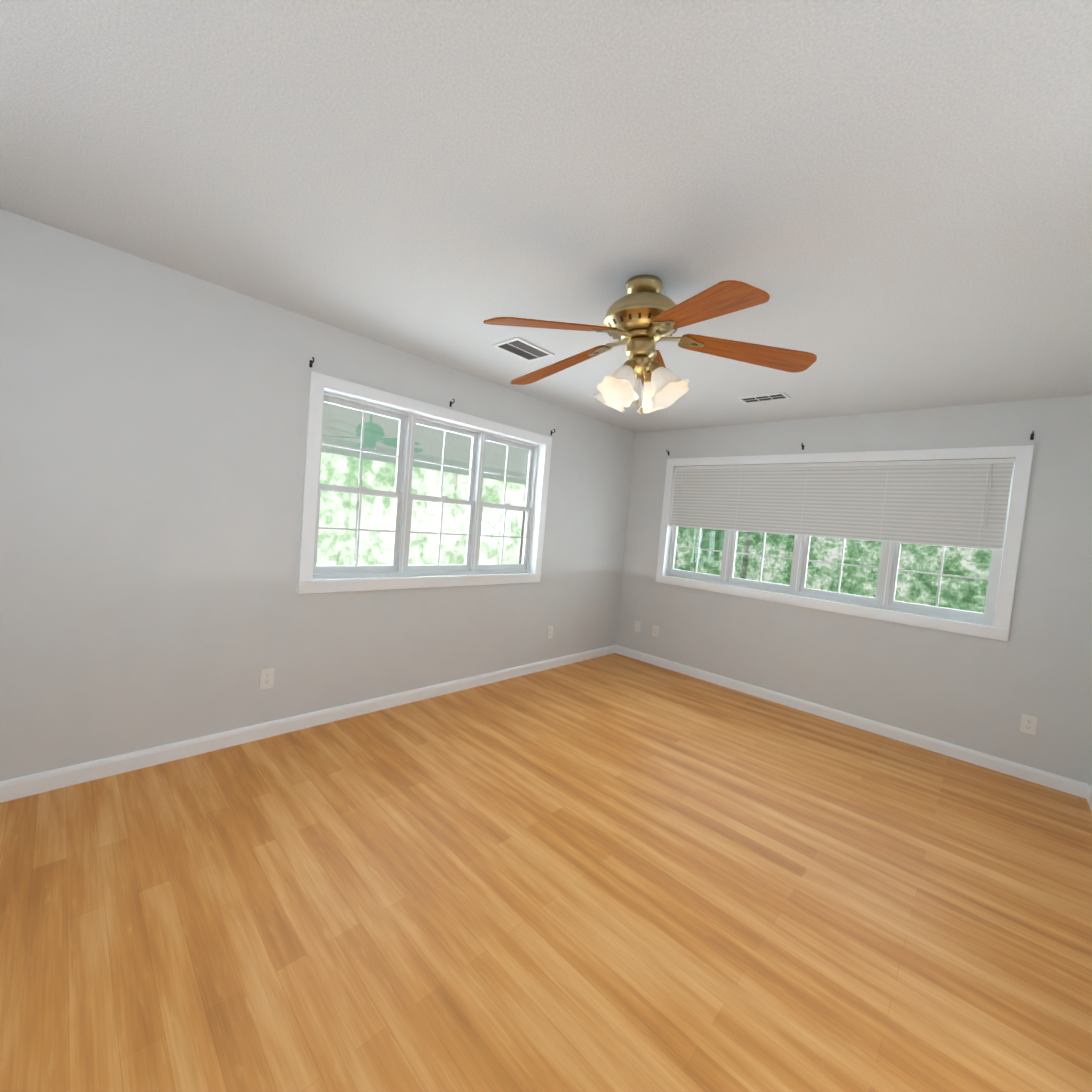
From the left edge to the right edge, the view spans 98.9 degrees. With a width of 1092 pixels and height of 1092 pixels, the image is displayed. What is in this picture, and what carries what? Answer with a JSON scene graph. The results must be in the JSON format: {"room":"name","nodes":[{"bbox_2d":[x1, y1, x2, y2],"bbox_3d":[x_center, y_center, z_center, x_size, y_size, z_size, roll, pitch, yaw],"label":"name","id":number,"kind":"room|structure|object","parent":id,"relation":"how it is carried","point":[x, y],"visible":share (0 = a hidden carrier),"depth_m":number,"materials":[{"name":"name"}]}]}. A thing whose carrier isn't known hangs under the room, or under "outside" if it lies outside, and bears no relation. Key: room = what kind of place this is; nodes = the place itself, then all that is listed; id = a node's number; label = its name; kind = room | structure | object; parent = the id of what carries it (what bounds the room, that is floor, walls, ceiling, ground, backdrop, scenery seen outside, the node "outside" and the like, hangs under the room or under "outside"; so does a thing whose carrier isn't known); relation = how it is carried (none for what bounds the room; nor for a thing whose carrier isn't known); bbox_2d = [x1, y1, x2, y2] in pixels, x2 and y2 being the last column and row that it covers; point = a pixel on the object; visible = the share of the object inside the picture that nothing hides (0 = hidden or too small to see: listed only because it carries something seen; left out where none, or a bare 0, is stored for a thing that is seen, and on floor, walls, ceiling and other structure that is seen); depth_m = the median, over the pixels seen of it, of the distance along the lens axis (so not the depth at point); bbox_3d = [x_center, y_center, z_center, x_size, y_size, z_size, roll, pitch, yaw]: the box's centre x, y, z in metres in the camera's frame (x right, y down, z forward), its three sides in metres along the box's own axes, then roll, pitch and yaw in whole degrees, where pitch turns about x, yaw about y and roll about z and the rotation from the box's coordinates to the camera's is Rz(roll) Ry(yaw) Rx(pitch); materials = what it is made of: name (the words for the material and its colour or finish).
{"room":"empty bedroom","nodes":[
{"label":"empty bedroom","id":0,"kind":"room"},
{"bbox_2d":[0,208,634,780],"bbox_3d":[-1.030,-0.083,3.306,0.160,2.440,5.656,8,4,44],"label":"wall","id":1,"kind":"structure","parent":0,"point":[152,438],"depth_m":2.38,"materials":[{"name":"grey paint"}]},
{"bbox_2d":[260,668,273,688],"bbox_3d":[-1.612,0.771,2.698,0.008,0.115,0.070,8,4,44],"label":"electrical outlet","id":2,"kind":"object","parent":1,"relation":"attached to","point":[266,678],"visible":1,"depth_m":2.69,"materials":[{"name":"white plastic"}]},
{"bbox_2d":[0,645,615,802],"bbox_3d":[-1.066,1.096,3.302,0.016,0.088,5.336,8,4,44],"label":"baseboard","id":3,"kind":"structure","parent":1,"relation":"attached to","point":[29,785],"depth_m":2.63,"materials":[{"name":"white paint"}]},
{"bbox_2d":[309,357,313,367],"bbox_3d":[-1.348,-1.056,2.694,0.046,0.053,0.016,8,4,44],"label":"curtain rod bracket","id":4,"kind":"object","parent":1,"relation":"attached to","point":[310,363],"visible":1,"depth_m":2.70,"materials":[{"name":"black metal"}]},
{"bbox_2d":[297,371,551,593],"bbox_3d":[-0.760,-0.343,3.521,0.180,1.302,2.040,8,4,44],"label":"window","id":5,"kind":"structure","parent":1,"relation":"in","point":[409,414],"depth_m":3.30,"materials":[{"name":"white paint"}]},
{"bbox_2d":[547,626,552,638],"bbox_3d":[0.040,0.828,4.417,0.008,0.115,0.070,8,4,44],"label":"electrical outlet","id":6,"kind":"object","parent":1,"relation":"attached to","point":[550,632],"visible":1,"depth_m":4.41,"materials":[{"name":"white plastic"}]},
{"bbox_2d":[519,450,528,563],"bbox_3d":[0.137,-0.235,5.160,0.720,2.760,0.420,8,4,44],"label":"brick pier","id":7,"kind":"object","parent":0,"point":[521,544],"depth_m":5.25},
{"bbox_2d":[0,653,1091,1091],"bbox_3d":[0.174,1.354,2.103,3.820,0.100,5.656,8,4,44],"label":"floor","id":8,"kind":"structure","parent":0,"point":[614,873],"depth_m":1.68,"materials":[{"name":"laminate"}]},
{"bbox_2d":[0,0,1091,432],"bbox_3d":[0.389,-1.184,1.979,3.820,0.120,5.656,8,4,44],"label":"ceiling","id":9,"kind":"structure","parent":0,"point":[886,204],"depth_m":1.42,"materials":[{"name":"white paint"}]},
{"bbox_2d":[492,337,554,361],"bbox_3d":[-0.138,-1.209,2.898,0.230,0.008,0.320,8,4,44],"label":"ceiling vent","id":10,"kind":"object","parent":9,"relation":"in","point":[522,349],"visible":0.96,"depth_m":2.89,"materials":[{"name":"white metal"}]},
{"bbox_2d":[483,275,816,414],"bbox_3d":[0.373,-0.849,2.051,1.375,0.558,1.400,8,4,44],"label":"ceiling fan","id":11,"kind":"object","parent":9,"relation":"hanging from","point":[643,316],"visible":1,"depth_m":1.95,"materials":[{"name":"brown wood"}]},
{"bbox_2d":[737,392,790,403],"bbox_3d":[1.612,-1.088,3.459,0.330,0.008,0.160,8,4,44],"label":"ceiling vent","id":12,"kind":"object","parent":9,"relation":"in","point":[766,397],"visible":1,"depth_m":3.45,"materials":[{"name":"white metal"}]},
{"bbox_2d":[616,395,1091,785],"bbox_3d":[2.184,0.154,4.022,3.500,2.440,0.160,8,4,44],"label":"wall","id":13,"kind":"structure","parent":0,"point":[979,694],"depth_m":3.36,"materials":[{"name":"grey paint"}]},
{"bbox_2d":[634,621,640,631],"bbox_3d":[0.987,0.878,5.032,0.070,0.115,0.008,8,4,44],"label":"electrical outlet","id":14,"kind":"object","parent":13,"relation":"attached to","point":[637,626],"visible":1,"depth_m":5.03,"materials":[{"name":"white plastic"}]},
{"bbox_2d":[652,625,658,636],"bbox_3d":[1.143,0.898,4.881,0.070,0.115,0.008,8,4,44],"label":"electrical outlet","id":15,"kind":"object","parent":13,"relation":"attached to","point":[655,630],"visible":1,"depth_m":4.88,"materials":[{"name":"white plastic"}]},
{"bbox_2d":[655,445,1033,640],"bbox_3d":[2.193,-0.127,3.995,2.628,1.280,0.180,8,4,44],"label":"window","id":16,"kind":"structure","parent":13,"relation":"in","point":[992,621],"depth_m":3.61,"materials":[{"name":"white paint"}]},
{"bbox_2d":[670,458,1013,549],"bbox_3d":[2.191,-0.385,3.959,2.466,0.610,0.047,8,4,44],"label":"window blind","id":17,"kind":"object","parent":16,"relation":"attached to","point":[957,503],"visible":1,"depth_m":3.69,"materials":[{"name":"plastic"}]},
{"bbox_2d":[615,645,1087,798],"bbox_3d":[2.024,1.323,4.016,3.468,0.088,0.016,8,4,44],"label":"baseboard","id":18,"kind":"structure","parent":13,"relation":"attached to","point":[1048,779],"depth_m":3.50,"materials":[{"name":"white paint"}]},
{"bbox_2d":[1020,714,1037,734],"bbox_3d":[3.097,1.151,2.996,0.070,0.115,0.008,8,4,44],"label":"electrical outlet","id":19,"kind":"object","parent":13,"relation":"attached to","point":[1028,725],"visible":1,"depth_m":2.99,"materials":[{"name":"white plastic"}]},
{"bbox_3d":[1.592,0.262,0.776,0.160,2.440,5.656,8,4,44],"label":"wall","id":20,"kind":"structure","parent":0,"visible":0},
{"bbox_2d":[1087,785,1091,811],"bbox_3d":[1.430,1.425,0.894,0.016,0.088,5.336,8,4,44],"label":"baseboard","id":21,"kind":"structure","parent":20,"relation":"attached to","point":[1089,796],"depth_m":2.76,"materials":[{"name":"white paint"}]},
{"label":"outside","id":22,"kind":"structure","parent":0,"visible":0},
{"bbox_2d":[322,402,527,484],"bbox_3d":[-2.386,-1.806,7.025,7.230,0.360,13.500,8,4,44],"label":"ceiling","id":23,"kind":"structure","parent":22,"point":[426,432],"depth_m":9.81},
{"bbox_2d":[323,413,421,452],"bbox_3d":[-1.747,-1.377,4.773,1.163,0.768,1.123,8,4,44],"label":"fan","id":24,"kind":"object","parent":23,"relation":"hanging from","point":[372,436],"depth_m":4.68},
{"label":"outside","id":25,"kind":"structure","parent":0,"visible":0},
{"bbox_2d":[316,452,524,565],"bbox_3d":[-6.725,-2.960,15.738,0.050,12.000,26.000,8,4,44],"label":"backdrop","id":26,"kind":"structure","parent":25,"point":[375,544],"depth_m":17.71,"materials":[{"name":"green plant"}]},
{"bbox_2d":[674,527,991,612],"bbox_3d":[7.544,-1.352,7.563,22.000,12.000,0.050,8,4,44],"label":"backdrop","id":27,"kind":"structure","parent":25,"point":[739,566],"depth_m":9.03,"materials":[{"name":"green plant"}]}
]}

